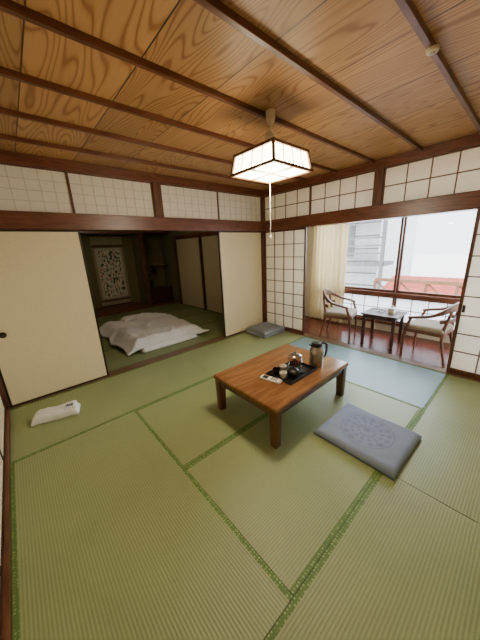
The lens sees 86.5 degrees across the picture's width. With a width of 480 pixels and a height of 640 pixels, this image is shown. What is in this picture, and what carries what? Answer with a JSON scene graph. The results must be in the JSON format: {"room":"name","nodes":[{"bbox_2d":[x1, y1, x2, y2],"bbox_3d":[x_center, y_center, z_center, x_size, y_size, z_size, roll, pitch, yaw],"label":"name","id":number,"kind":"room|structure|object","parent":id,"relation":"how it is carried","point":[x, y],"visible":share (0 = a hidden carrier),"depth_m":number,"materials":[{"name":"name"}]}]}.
{"room":"japanese inn room","nodes":[
{"label":"japanese inn room","id":0,"kind":"room"},
{"bbox_2d":[80,233,165,308],"bbox_3d":[-3.791,-1.373,6.588,4.000,2.480,0.100,-16,21,-39],"label":"wall","id":1,"kind":"structure","parent":0,"point":[152,243],"depth_m":7.19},
{"bbox_2d":[88,233,132,307],"bbox_3d":[-3.433,-1.322,6.816,0.840,1.900,0.033,-16,21,-39],"label":"scroll","id":2,"kind":"object","parent":1,"relation":"hanging from","point":[107,251],"visible":0.99,"depth_m":6.80,"materials":[{"name":"beige paper"}]},
{"bbox_2d":[96,250,126,297],"bbox_3d":[-3.426,-1.242,6.835,0.560,1.220,0.003,-16,21,-39],"label":"painting","id":3,"kind":"object","parent":2,"relation":"attached to","point":[110,266],"depth_m":6.83},
{"bbox_2d":[148,265,167,275],"bbox_3d":[-2.503,-1.455,7.430,0.760,0.245,0.350,-16,21,-39],"label":"shelf","id":4,"kind":"object","parent":1,"relation":"attached to","point":[153,267],"visible":0.86,"depth_m":7.39,"materials":[{"name":"brown wood"}]},
{"bbox_2d":[131,233,146,302],"bbox_3d":[-3.595,-1.305,6.315,3.880,2.480,0.580,-16,21,-39],"label":"wall","id":5,"kind":"structure","parent":0,"point":[133,235],"depth_m":7.09,"materials":[{"name":"brown wood"}]},
{"bbox_2d":[80,231,168,232],"bbox_3d":[-3.404,-2.045,5.885,3.820,0.080,0.040,-16,21,-39],"label":"beam","id":6,"kind":"structure","parent":5,"relation":"attached to","point":[80,231],"depth_m":6.19,"materials":[{"name":"red wood"}]},
{"bbox_2d":[160,232,222,314],"bbox_3d":[-0.965,-1.424,6.311,0.100,2.480,4.030,-16,21,-39],"label":"wall","id":7,"kind":"structure","parent":0,"point":[167,243],"depth_m":7.41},
{"bbox_2d":[173,239,181,303],"bbox_3d":[-1.746,-1.329,7.168,0.030,1.800,0.060,-16,21,-39],"label":"post","id":8,"kind":"object","parent":7,"relation":"attached to","point":[173,239],"visible":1,"depth_m":7.14,"materials":[{"name":"red wood"}]},
{"bbox_2d":[176,237,205,308],"bbox_3d":[-1.305,-1.229,6.742,0.030,1.800,1.180,-16,21,-39],"label":"door","id":9,"kind":"structure","parent":7,"relation":"in","point":[188,254],"depth_m":6.72,"materials":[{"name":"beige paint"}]},
{"bbox_2d":[173,232,217,238],"bbox_3d":[-1.052,-2.037,6.104,0.030,0.080,2.280,-16,21,-39],"label":"beam","id":10,"kind":"structure","parent":7,"relation":"attached to","point":[200,233],"depth_m":6.11,"materials":[{"name":"red wood"}]},
{"bbox_2d":[201,234,222,313],"bbox_3d":[-0.570,-1.033,5.934,0.030,1.800,0.920,-16,21,-39],"label":"door","id":11,"kind":"structure","parent":7,"relation":"in","point":[210,251],"depth_m":6.00,"materials":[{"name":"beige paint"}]},
{"bbox_2d":[0,0,479,189],"bbox_3d":[-1.134,-1.883,3.319,4.120,0.050,8.200,-16,21,-39],"label":"ceiling","id":12,"kind":"structure","parent":0,"point":[369,49],"depth_m":1.45,"materials":[{"name":"brown wood"}]},
{"bbox_2d":[0,150,262,196],"bbox_3d":[-1.098,-1.782,3.232,3.940,0.100,0.150,-16,21,-39],"label":"beam","id":13,"kind":"structure","parent":12,"relation":"attached to","point":[8,157],"depth_m":2.85,"materials":[{"name":"red wood"}]},
{"bbox_2d":[0,134,280,187],"bbox_3d":[-0.807,-1.729,2.872,3.880,0.032,0.028,-16,21,-39],"label":"batten","id":14,"kind":"object","parent":12,"relation":"attached to","point":[2,136],"visible":1,"depth_m":2.48,"materials":[{"name":"red wood"}]},
{"bbox_2d":[0,107,305,180],"bbox_3d":[-0.489,-1.644,2.522,3.880,0.032,0.028,-16,21,-39],"label":"batten","id":15,"kind":"object","parent":12,"relation":"attached to","point":[4,111],"visible":1,"depth_m":2.01,"materials":[{"name":"red wood"}]},
{"bbox_2d":[0,66,336,172],"bbox_3d":[-0.171,-1.560,2.172,3.880,0.032,0.028,-16,21,-39],"label":"batten","id":16,"kind":"object","parent":12,"relation":"attached to","point":[4,72],"visible":1,"depth_m":1.63,"materials":[{"name":"red wood"}]},
{"bbox_2d":[0,0,374,163],"bbox_3d":[0.147,-1.475,1.823,3.880,0.032,0.028,-16,21,-39],"label":"batten","id":17,"kind":"object","parent":12,"relation":"attached to","point":[10,7],"visible":1,"depth_m":1.27,"materials":[{"name":"red wood"}]},
{"bbox_2d":[230,108,312,238],"bbox_3d":[0.236,-1.073,1.933,0.442,0.869,0.442,-16,21,-39],"label":"pendant lamp","id":18,"kind":"object","parent":12,"relation":"hanging from","point":[272,160],"visible":1,"depth_m":1.81,"materials":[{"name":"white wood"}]},
{"bbox_2d":[193,0,422,150],"bbox_3d":[0.465,-1.390,1.474,3.880,0.032,0.028,-16,21,-39],"label":"batten","id":19,"kind":"object","parent":12,"relation":"attached to","point":[216,7],"visible":1,"depth_m":1.28,"materials":[{"name":"red wood"}]},
{"bbox_2d":[263,132,479,196],"bbox_3d":[1.742,-1.848,3.005,0.150,0.100,3.920,-16,21,-39],"label":"beam","id":20,"kind":"structure","parent":12,"relation":"attached to","point":[471,140],"depth_m":2.93,"materials":[{"name":"red wood"}]},
{"bbox_2d":[395,0,479,133],"bbox_3d":[0.783,-1.306,1.124,3.880,0.032,0.028,-16,21,-39],"label":"batten","id":21,"kind":"object","parent":12,"relation":"attached to","point":[408,8],"visible":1,"depth_m":1.31,"materials":[{"name":"red wood"}]},
{"bbox_2d":[425,44,439,55],"bbox_3d":[0.948,-1.321,1.257,0.060,0.024,0.060,-16,21,-39],"label":"smoke detector","id":22,"kind":"object","parent":21,"relation":"attached to","point":[434,49],"visible":1,"depth_m":1.24,"materials":[{"name":"beige plastic"}]},
{"bbox_2d":[304,316,450,367],"bbox_3d":[2.448,0.399,3.903,1.120,0.090,4.900,-16,21,-39],"label":"floor","id":23,"kind":"structure","parent":0,"point":[427,351],"depth_m":3.98,"materials":[{"name":"brown wood"}]},
{"bbox_2d":[319,289,357,342],"bbox_3d":[1.629,-0.110,4.227,0.515,0.789,0.574,8,19,33],"label":"armchair","id":24,"kind":"object","parent":23,"relation":"on","point":[342,312],"visible":1,"depth_m":4.12,"materials":[{"name":"brown wood"}]},
{"bbox_2d":[323,306,357,317],"bbox_3d":[1.660,-0.142,4.195,0.430,0.060,0.470,8,19,33],"label":"seat cushion","id":25,"kind":"object","parent":24,"relation":"on","point":[334,312],"depth_m":4.08,"materials":[{"name":"fabric"}]},
{"bbox_2d":[360,308,406,349],"bbox_3d":[2.171,0.116,3.898,0.440,0.480,0.500,-16,21,-39],"label":"side table","id":26,"kind":"object","parent":23,"relation":"on","point":[371,313],"visible":0.98,"depth_m":3.80,"materials":[{"name":"brown wood"}]},
{"bbox_2d":[388,305,395,313],"bbox_3d":[2.246,-0.159,3.763,0.100,0.116,0.080,-16,21,-39],"label":"tissue box","id":27,"kind":"object","parent":26,"relation":"on","point":[392,309],"visible":1,"depth_m":3.74,"materials":[{"name":"white paper"}]},
{"bbox_2d":[399,302,458,366],"bbox_3d":[2.496,0.110,3.315,0.574,0.789,0.515,-15,20,-36],"label":"armchair","id":28,"kind":"object","parent":23,"relation":"on","point":[440,329],"visible":0.9,"depth_m":3.19,"materials":[{"name":"brown wood"}]},
{"bbox_2d":[403,318,452,334],"bbox_3d":[2.470,0.065,3.334,0.470,0.060,0.430,-15,20,-36],"label":"seat cushion","id":29,"kind":"object","parent":28,"relation":"on","point":[424,326],"depth_m":3.23,"materials":[{"name":"fabric"}]},
{"bbox_2d":[305,227,449,342],"bbox_3d":[2.793,-0.874,3.840,0.140,2.380,4.800,-16,21,-39],"label":"wall","id":30,"kind":"structure","parent":0,"point":[310,231],"depth_m":5.07,"materials":[{"name":"beige paint"}]},
{"bbox_2d":[310,223,348,322],"bbox_3d":[1.694,-0.956,4.913,0.070,1.970,0.742,-16,21,-39],"label":"curtain","id":31,"kind":"object","parent":30,"relation":"hanging from","point":[330,242],"visible":0.81,"depth_m":4.88,"materials":[{"name":"fabric"}]},
{"bbox_2d":[344,292,394,316],"bbox_3d":[2.271,-0.266,4.663,0.035,0.430,0.965,-16,21,-39],"label":"window","id":32,"kind":"structure","parent":30,"relation":"on","point":[363,302],"depth_m":4.61,"materials":[{"name":"white glass"}]},
{"bbox_2d":[344,288,459,303],"bbox_3d":[3.008,-0.305,3.761,0.140,0.070,4.200,-16,21,-39],"label":"window sill","id":33,"kind":"structure","parent":30,"relation":"attached to","point":[355,291],"depth_m":4.07,"materials":[{"name":"red wood"}]},
{"bbox_2d":[345,218,404,292],"bbox_3d":[2.231,-1.146,4.413,0.035,1.260,0.965,-16,21,-39],"label":"window","id":34,"kind":"structure","parent":33,"relation":"on","point":[403,219],"depth_m":4.16,"materials":[{"name":"red wood"}]},
{"bbox_2d":[396,217,460,297],"bbox_3d":[2.870,-0.976,3.711,0.035,1.260,0.945,-16,21,-39],"label":"window","id":35,"kind":"structure","parent":33,"relation":"on","point":[406,218],"depth_m":3.98,"materials":[{"name":"red wood"}]},
{"bbox_2d":[394,298,455,331],"bbox_3d":[2.910,-0.096,3.960,0.035,0.430,0.945,-16,21,-39],"label":"window","id":36,"kind":"structure","parent":30,"relation":"on","point":[412,307],"depth_m":4.04,"materials":[{"name":"white glass"}]},
{"bbox_3d":[-1.045,0.566,3.994,4.060,0.065,8.200,-16,21,-39],"label":"floor","id":37,"kind":"structure","parent":0,"visible":0},
{"bbox_2d":[1,408,11,639],"bbox_3d":[-1.093,1.287,1.178,0.060,0.080,3.910,-16,21,-39],"label":"trim","id":38,"kind":"structure","parent":37,"relation":"on","point":[6,632],"depth_m":1.35,"materials":[{"name":"red wood"}]},
{"bbox_2d":[0,571,1,639],"bbox_3d":[-0.885,0.487,0.645,0.030,1.730,0.940,-16,21,-39],"label":"door","id":39,"kind":"structure","parent":38,"relation":"on","point":[0,571],"depth_m":1.12,"materials":[{"name":"black paint"}]},
{"bbox_2d":[0,451,3,572],"bbox_3d":[-1.508,0.321,1.329,0.030,1.730,0.940,-16,21,-39],"label":"door","id":40,"kind":"structure","parent":38,"relation":"on","point":[1,456],"depth_m":1.54,"materials":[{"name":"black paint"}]},
{"bbox_2d":[0,394,4,458],"bbox_3d":[-2.127,0.156,2.010,0.030,1.730,0.930,-16,21,-39],"label":"door","id":41,"kind":"structure","parent":38,"relation":"on","point":[2,407],"depth_m":2.21,"materials":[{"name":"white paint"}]},
{"bbox_2d":[98,315,117,325],"bbox_3d":[-3.743,0.188,5.540,1.906,0.056,0.858,-16,21,-39],"label":"mat","id":42,"kind":"object","parent":37,"relation":"on","point":[101,320],"visible":0.19,"depth_m":6.03,"materials":[{"name":"green wicker"}]},
{"bbox_2d":[101,336,117,350],"bbox_3d":[-2.603,0.491,4.288,1.906,0.056,0.858,-16,21,-39],"label":"mat","id":43,"kind":"object","parent":37,"relation":"on","point":[105,341],"visible":0.02,"depth_m":4.38,"materials":[{"name":"green wicker"}]},
{"bbox_2d":[10,354,213,464],"bbox_3d":[-1.328,0.831,2.886,1.926,0.056,0.948,-16,21,-39],"label":"mat","id":44,"kind":"object","parent":37,"relation":"on","point":[103,401],"visible":0.79,"depth_m":2.71,"materials":[{"name":"green wicker"}]},
{"bbox_2d":[31,400,79,426],"bbox_3d":[-1.778,0.887,2.469,0.381,0.102,0.166,-10,18,-26],"label":"bundle","id":45,"kind":"object","parent":44,"relation":"on","point":[71,408],"visible":1,"depth_m":2.43,"materials":[{"name":"white fabric"}]},
{"bbox_2d":[95,301,147,316],"bbox_3d":[-3.371,-0.265,6.758,1.670,0.120,0.600,-16,21,-39],"label":"floor","id":46,"kind":"structure","parent":37,"relation":"on","point":[111,310],"depth_m":6.72,"materials":[{"name":"red wood"}]},
{"bbox_2d":[9,331,245,409],"bbox_3d":[-0.960,0.520,3.909,4.020,0.054,0.160,-16,21,-39],"label":"door track","id":47,"kind":"object","parent":37,"relation":"on","point":[167,355],"visible":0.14,"depth_m":3.59,"materials":[{"name":"brown wood"}]},
{"bbox_2d":[0,377,10,408],"bbox_3d":[-2.483,0.068,2.427,0.070,1.756,0.140,-16,21,-39],"label":"post","id":48,"kind":"object","parent":47,"relation":"on","point":[2,390],"visible":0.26,"depth_m":2.59,"materials":[{"name":"red wood"}]},
{"bbox_2d":[0,230,108,406],"bbox_3d":[-2.075,-0.034,2.722,0.955,1.756,0.035,-16,21,-39],"label":"door","id":49,"kind":"structure","parent":47,"relation":"on","point":[51,341],"depth_m":2.71,"materials":[{"name":"beige paper"}]},
{"bbox_2d":[217,231,262,337],"bbox_3d":[0.055,-0.641,4.516,0.965,1.756,0.030,-16,21,-39],"label":"door","id":50,"kind":"structure","parent":47,"relation":"on","point":[240,252],"depth_m":4.46,"materials":[{"name":"beige paper"}]},
{"bbox_2d":[262,232,265,321],"bbox_3d":[0.438,-0.762,4.883,0.120,1.756,0.140,-16,21,-39],"label":"post","id":51,"kind":"object","parent":47,"relation":"on","point":[263,260],"visible":0.15,"depth_m":4.78,"materials":[{"name":"red wood"}]},
{"bbox_2d":[104,347,172,371],"bbox_3d":[-2.034,0.643,3.662,1.906,0.056,0.858,-16,21,-39],"label":"mat","id":52,"kind":"object","parent":37,"relation":"on","point":[116,358],"visible":0.12,"depth_m":3.82,"materials":[{"name":"green wicker"}]},
{"bbox_2d":[109,303,191,320],"bbox_3d":[-2.314,-0.218,6.741,1.906,0.056,0.858,-16,21,-39],"label":"mat","id":53,"kind":"object","parent":37,"relation":"on","point":[174,306],"visible":0.64,"depth_m":6.77,"materials":[{"name":"green wicker"}]},
{"bbox_2d":[136,231,152,307],"bbox_3d":[-2.567,-1.516,6.802,0.120,2.430,0.120,-16,21,-39],"label":"post","id":54,"kind":"object","parent":53,"relation":"on","point":[140,240],"visible":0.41,"depth_m":6.80,"materials":[{"name":"brown wood"}]},
{"bbox_2d":[10,410,292,639],"bbox_3d":[-0.748,1.187,1.537,0.948,0.056,1.906,-16,21,-39],"label":"mat","id":55,"kind":"object","parent":37,"relation":"on","point":[113,537],"visible":0.97,"depth_m":1.32,"materials":[{"name":"wicker"}]},
{"bbox_2d":[153,300,176,306],"bbox_3d":[-2.371,-0.520,7.605,0.760,0.060,0.600,-16,21,-39],"label":"floor","id":56,"kind":"structure","parent":37,"relation":"on","point":[171,301],"depth_m":7.42,"materials":[{"name":"red wood"}]},
{"bbox_2d":[150,285,172,303],"bbox_3d":[-2.431,-0.763,7.594,0.740,0.420,0.412,-16,21,-39],"label":"base cabinet","id":57,"kind":"object","parent":56,"relation":"on","point":[164,293],"visible":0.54,"depth_m":7.47,"materials":[{"name":"brown wood"}]},
{"bbox_2d":[163,307,208,317],"bbox_3d":[-1.745,-0.067,6.115,1.906,0.056,0.858,-16,21,-39],"label":"mat","id":58,"kind":"object","parent":37,"relation":"on","point":[189,311],"visible":0.33,"depth_m":6.42,"materials":[{"name":"green wicker"}]},
{"bbox_2d":[99,312,208,355],"bbox_3d":[-1.757,0.125,4.901,1.523,0.238,1.962,-16,21,-39],"label":"futon","id":59,"kind":"object","parent":58,"relation":"on","point":[144,332],"visible":0.98,"depth_m":4.42,"materials":[{"name":"white fabric"}]},
{"bbox_2d":[120,314,137,321],"bbox_3d":[-2.257,-0.032,5.442,0.505,0.132,0.325,-16,21,-39],"label":"pillow","id":60,"kind":"object","parent":59,"relation":"on","point":[127,318],"depth_m":5.31,"materials":[{"name":"white fabric"}]},
{"bbox_2d":[198,236,205,310],"bbox_3d":[-0.924,-1.111,6.265,0.030,1.800,0.060,-16,21,-39],"label":"post","id":61,"kind":"object","parent":58,"relation":"on","point":[199,238],"visible":1,"depth_m":6.23,"materials":[{"name":"red wood"}]},
{"bbox_2d":[165,320,223,350],"bbox_3d":[-0.605,0.237,4.863,1.906,0.056,0.858,-16,21,-39],"label":"mat","id":62,"kind":"object","parent":37,"relation":"on","point":[216,329],"visible":0.29,"depth_m":4.58,"materials":[{"name":"green wicker"}]},
{"bbox_2d":[179,311,222,325],"bbox_3d":[-1.175,0.085,5.489,1.906,0.056,0.858,-16,21,-39],"label":"mat","id":63,"kind":"object","parent":37,"relation":"on","point":[207,317],"visible":0.19,"depth_m":5.77,"materials":[{"name":"green wicker"}]},
{"bbox_2d":[137,377,266,467],"bbox_3d":[0.009,0.797,2.787,1.916,0.056,0.953,-16,21,-39],"label":"mat","id":64,"kind":"object","parent":37,"relation":"on","point":[189,421],"visible":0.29,"depth_m":2.35,"materials":[{"name":"green wicker"}]},
{"bbox_2d":[179,331,305,373],"bbox_3d":[0.100,0.424,4.087,1.886,0.056,0.948,-16,21,-39],"label":"mat","id":65,"kind":"object","parent":37,"relation":"on","point":[216,357],"visible":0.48,"depth_m":3.90,"materials":[{"name":"green wicker"}]},
{"bbox_2d":[245,329,284,338],"bbox_3d":[0.456,0.190,4.636,0.532,0.061,0.499,-16,21,-40],"label":"floor cushion","id":66,"kind":"object","parent":65,"relation":"on","point":[283,330],"visible":0.31,"depth_m":4.46,"materials":[{"name":"grey fabric"}]},
{"bbox_2d":[246,322,284,335],"bbox_3d":[0.460,0.140,4.627,0.532,0.061,0.500,-15,20,-37],"label":"floor cushion","id":67,"kind":"object","parent":66,"relation":"on","point":[265,328],"visible":1,"depth_m":4.53,"materials":[{"name":"grey fabric"}]},
{"bbox_2d":[186,378,421,596],"bbox_3d":[0.642,0.966,2.091,1.916,0.056,0.953,-16,21,-39],"label":"mat","id":68,"kind":"object","parent":37,"relation":"on","point":[289,502],"visible":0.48,"depth_m":1.70,"materials":[{"name":"green wicker"}]},
{"bbox_2d":[213,344,347,448],"bbox_3d":[0.420,0.640,2.515,1.100,0.360,0.780,-16,21,-39],"label":"table","id":69,"kind":"object","parent":68,"relation":"on","point":[243,379],"visible":0.94,"depth_m":2.27,"materials":[{"name":"brown wood"}]},
{"bbox_2d":[260,374,281,383],"bbox_3d":[0.275,0.522,2.258,0.200,0.018,0.066,8,19,34],"label":"remote control","id":70,"kind":"object","parent":69,"relation":"on","point":[264,377],"visible":1,"depth_m":2.25,"materials":[{"name":"white plastic"}]},
{"bbox_2d":[267,362,316,384],"bbox_3d":[0.488,0.476,2.379,0.400,0.022,0.280,-16,21,-39],"label":"serving tray","id":71,"kind":"object","parent":69,"relation":"on","point":[308,369],"visible":0.63,"depth_m":2.32,"materials":[{"name":"black plastic"}]},
{"bbox_2d":[273,367,279,374],"bbox_3d":[0.333,0.471,2.339,0.068,0.055,0.068,-16,21,-39],"label":"tea cup","id":72,"kind":"object","parent":71,"relation":"on","point":[276,370],"visible":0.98,"depth_m":2.33,"materials":[{"name":"ceramic"}]},
{"bbox_2d":[279,370,286,378],"bbox_3d":[0.385,0.489,2.268,0.068,0.055,0.068,-16,21,-39],"label":"tea cup","id":73,"kind":"object","parent":71,"relation":"on","point":[283,374],"visible":1,"depth_m":2.26,"materials":[{"name":"white ceramic"}]},
{"bbox_2d":[279,364,286,370],"bbox_3d":[0.403,0.453,2.392,0.068,0.055,0.068,-16,21,-39],"label":"tea cup","id":74,"kind":"object","parent":71,"relation":"on","point":[282,366],"visible":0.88,"depth_m":2.38,"materials":[{"name":"white ceramic"}]},
{"bbox_2d":[288,352,301,367],"bbox_3d":[0.530,0.377,2.462,0.136,0.152,0.136,-16,21,-39],"label":"glass canister","id":75,"kind":"object","parent":71,"relation":"on","point":[294,358],"visible":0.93,"depth_m":2.41,"materials":[{"name":"clear glass"}]},
{"bbox_2d":[287,365,304,376],"bbox_3d":[0.489,0.461,2.271,0.135,0.097,0.158,-4,16,-4],"label":"teapot","id":76,"kind":"object","parent":71,"relation":"on","point":[292,371],"visible":1,"depth_m":2.25,"materials":[{"name":"black ceramic"}]},
{"bbox_2d":[309,341,327,367],"bbox_3d":[0.751,0.324,2.474,0.142,0.240,0.156,10,20,37],"label":"jug","id":77,"kind":"object","parent":69,"relation":"on","point":[316,352],"visible":0.97,"depth_m":2.42,"materials":[{"name":"metal"}]},
{"bbox_2d":[313,403,421,480],"bbox_3d":[1.010,0.904,2.039,0.562,0.055,0.611,-15,20,-38],"label":"floor cushion","id":78,"kind":"object","parent":68,"relation":"on","point":[384,445],"visible":1,"depth_m":1.96,"materials":[{"name":"grey fabric"}]},
{"bbox_2d":[290,337,446,408],"bbox_3d":[1.399,0.577,3.342,0.948,0.056,1.906,-16,21,-39],"label":"mat","id":79,"kind":"object","parent":37,"relation":"on","point":[407,383],"visible":0.57,"depth_m":2.96,"materials":[{"name":"wicker"}]},
{"bbox_2d":[264,472,479,639],"bbox_3d":[0.566,1.335,0.804,1.926,0.056,0.948,-16,21,-39],"label":"mat","id":80,"kind":"object","parent":37,"relation":"on","point":[404,564],"visible":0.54,"depth_m":1.18,"materials":[{"name":"wicker"}]},
{"bbox_2d":[285,330,479,381],"bbox_3d":[1.839,0.466,3.647,0.140,0.054,3.910,-16,21,-39],"label":"door track","id":81,"kind":"object","parent":37,"relation":"on","point":[413,362],"visible":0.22,"depth_m":3.46,"materials":[{"name":"brown wood"}]},
{"bbox_2d":[264,227,306,334],"bbox_3d":[0.775,-0.670,4.505,0.030,1.756,0.890,-16,21,-39],"label":"door","id":82,"kind":"structure","parent":81,"relation":"on","point":[285,253],"depth_m":4.46,"materials":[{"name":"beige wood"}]},
{"bbox_2d":[446,209,479,379],"bbox_3d":[2.678,-0.163,2.410,0.034,1.756,0.920,-16,21,-39],"label":"door","id":83,"kind":"structure","parent":81,"relation":"on","point":[464,355],"depth_m":2.74,"materials":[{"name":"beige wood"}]},
{"bbox_2d":[396,374,479,523],"bbox_3d":[1.994,0.929,2.005,1.886,0.056,0.948,-16,21,-39],"label":"mat","id":84,"kind":"object","parent":37,"relation":"on","point":[444,464],"visible":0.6,"depth_m":1.88,"materials":[{"name":"wicker"}]},
{"bbox_3d":[-2.626,-0.228,2.363,0.100,2.480,8.200,-16,21,-39],"label":"wall","id":85,"kind":"structure","parent":0,"visible":0},
{"bbox_2d":[0,210,263,231],"bbox_3d":[-1.071,-1.262,3.376,3.940,0.160,0.200,-16,21,-39],"label":"beam","id":86,"kind":"structure","parent":85,"relation":"attached to","point":[9,220],"depth_m":2.93,"materials":[{"name":"red wood"}]},
{"bbox_2d":[0,163,73,213],"bbox_3d":[-2.140,-1.227,2.378,0.952,0.410,0.030,-16,21,-39],"label":"window","id":87,"kind":"structure","parent":86,"relation":"on","point":[22,188],"depth_m":2.49,"materials":[{"name":"white paper"}]},
{"bbox_2d":[66,171,154,216],"bbox_3d":[-1.445,-1.425,2.962,0.901,0.410,0.030,-16,21,-39],"label":"window","id":88,"kind":"structure","parent":86,"relation":"on","point":[90,194],"depth_m":2.92,"materials":[{"name":"white paper"}]},
{"bbox_2d":[151,182,163,216],"bbox_3d":[-1.081,-1.536,3.294,0.110,0.410,0.130,-16,21,-39],"label":"post","id":89,"kind":"object","parent":86,"relation":"on","point":[156,187],"visible":0.6,"depth_m":3.24,"materials":[{"name":"red wood"}]},
{"bbox_2d":[161,184,218,219],"bbox_3d":[-0.682,-1.641,3.603,0.920,0.410,0.030,-16,21,-39],"label":"window","id":90,"kind":"structure","parent":86,"relation":"on","point":[178,201],"depth_m":3.58,"materials":[{"name":"beige paper"}]},
{"bbox_2d":[217,191,261,221],"bbox_3d":[0.016,-1.840,4.191,0.943,0.410,0.030,-16,21,-39],"label":"window","id":91,"kind":"structure","parent":86,"relation":"on","point":[232,206],"depth_m":4.17,"materials":[{"name":"white paper"}]},
{"bbox_2d":[261,197,263,221],"bbox_3d":[0.397,-1.955,4.536,0.110,0.410,0.130,-16,21,-39],"label":"post","id":92,"kind":"object","parent":86,"relation":"on","point":[262,198],"visible":0.4,"depth_m":4.46,"materials":[{"name":"red wood"}]},
{"label":"outside","id":93,"kind":"structure","parent":0,"visible":0},
{"bbox_2d":[410,254,468,277],"bbox_3d":[13.518,-3.791,18.246,35.220,0.050,70.000,-16,21,-39],"label":"ground","id":94,"kind":"structure","parent":93,"point":[445,265],"depth_m":18.57,"materials":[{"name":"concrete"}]},
{"bbox_2d":[345,216,417,288],"bbox_3d":[3.126,-4.773,13.019,4.920,5.600,9.900,-16,21,-39],"label":"house","id":95,"kind":"structure","parent":94,"relation":"on","point":[372,246],"depth_m":9.64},
{"bbox_2d":[373,278,462,294],"bbox_3d":[5.500,0.157,3.530,0.070,1.090,7.050,-16,21,-39],"label":"railing","id":96,"kind":"object","parent":94,"relation":"on","point":[427,283],"visible":0.38,"depth_m":5.22,"materials":[{"name":"red metal"}]},
{"bbox_2d":[382,275,463,294],"bbox_3d":[6.147,-0.455,5.894,2.200,0.920,4.800,-16,21,-39],"label":"shed","id":97,"kind":"object","parent":94,"relation":"on","point":[442,289],"visible":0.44,"depth_m":6.58,"materials":[{"name":"red tile"}]},
{"bbox_3d":[1.599,0.070,0.634,4.120,2.480,0.100,-16,21,-39],"label":"wall","id":98,"kind":"structure","parent":0,"visible":0},
{"bbox_2d":[263,191,479,230],"bbox_3d":[1.772,-1.325,3.138,0.200,0.160,3.890,-16,21,-39],"label":"beam","id":99,"kind":"structure","parent":98,"relation":"attached to","point":[469,201],"depth_m":3.02,"materials":[{"name":"red wood"}]},
{"bbox_2d":[264,186,310,220],"bbox_3d":[0.742,-1.859,4.142,0.030,0.410,0.935,-16,21,-39],"label":"window","id":100,"kind":"structure","parent":99,"relation":"on","point":[296,202],"depth_m":4.10,"materials":[{"name":"white paper"}]},
{"bbox_2d":[310,170,374,214],"bbox_3d":[1.355,-1.696,3.468,0.030,0.410,0.913,-16,21,-39],"label":"window","id":101,"kind":"structure","parent":99,"relation":"on","point":[354,191],"depth_m":3.43,"materials":[{"name":"white paper"}]},
{"bbox_2d":[372,167,384,205],"bbox_3d":[1.706,-1.611,3.112,0.130,0.410,0.100,-16,21,-39],"label":"post","id":102,"kind":"object","parent":99,"relation":"on","point":[379,173],"visible":0.65,"depth_m":3.07,"materials":[{"name":"red wood"}]},
{"bbox_2d":[381,145,479,204],"bbox_3d":[2.033,-1.516,2.723,0.030,0.410,0.933,-16,21,-39],"label":"window","id":103,"kind":"structure","parent":99,"relation":"on","point":[458,171],"depth_m":2.70,"materials":[{"name":"white paper"}]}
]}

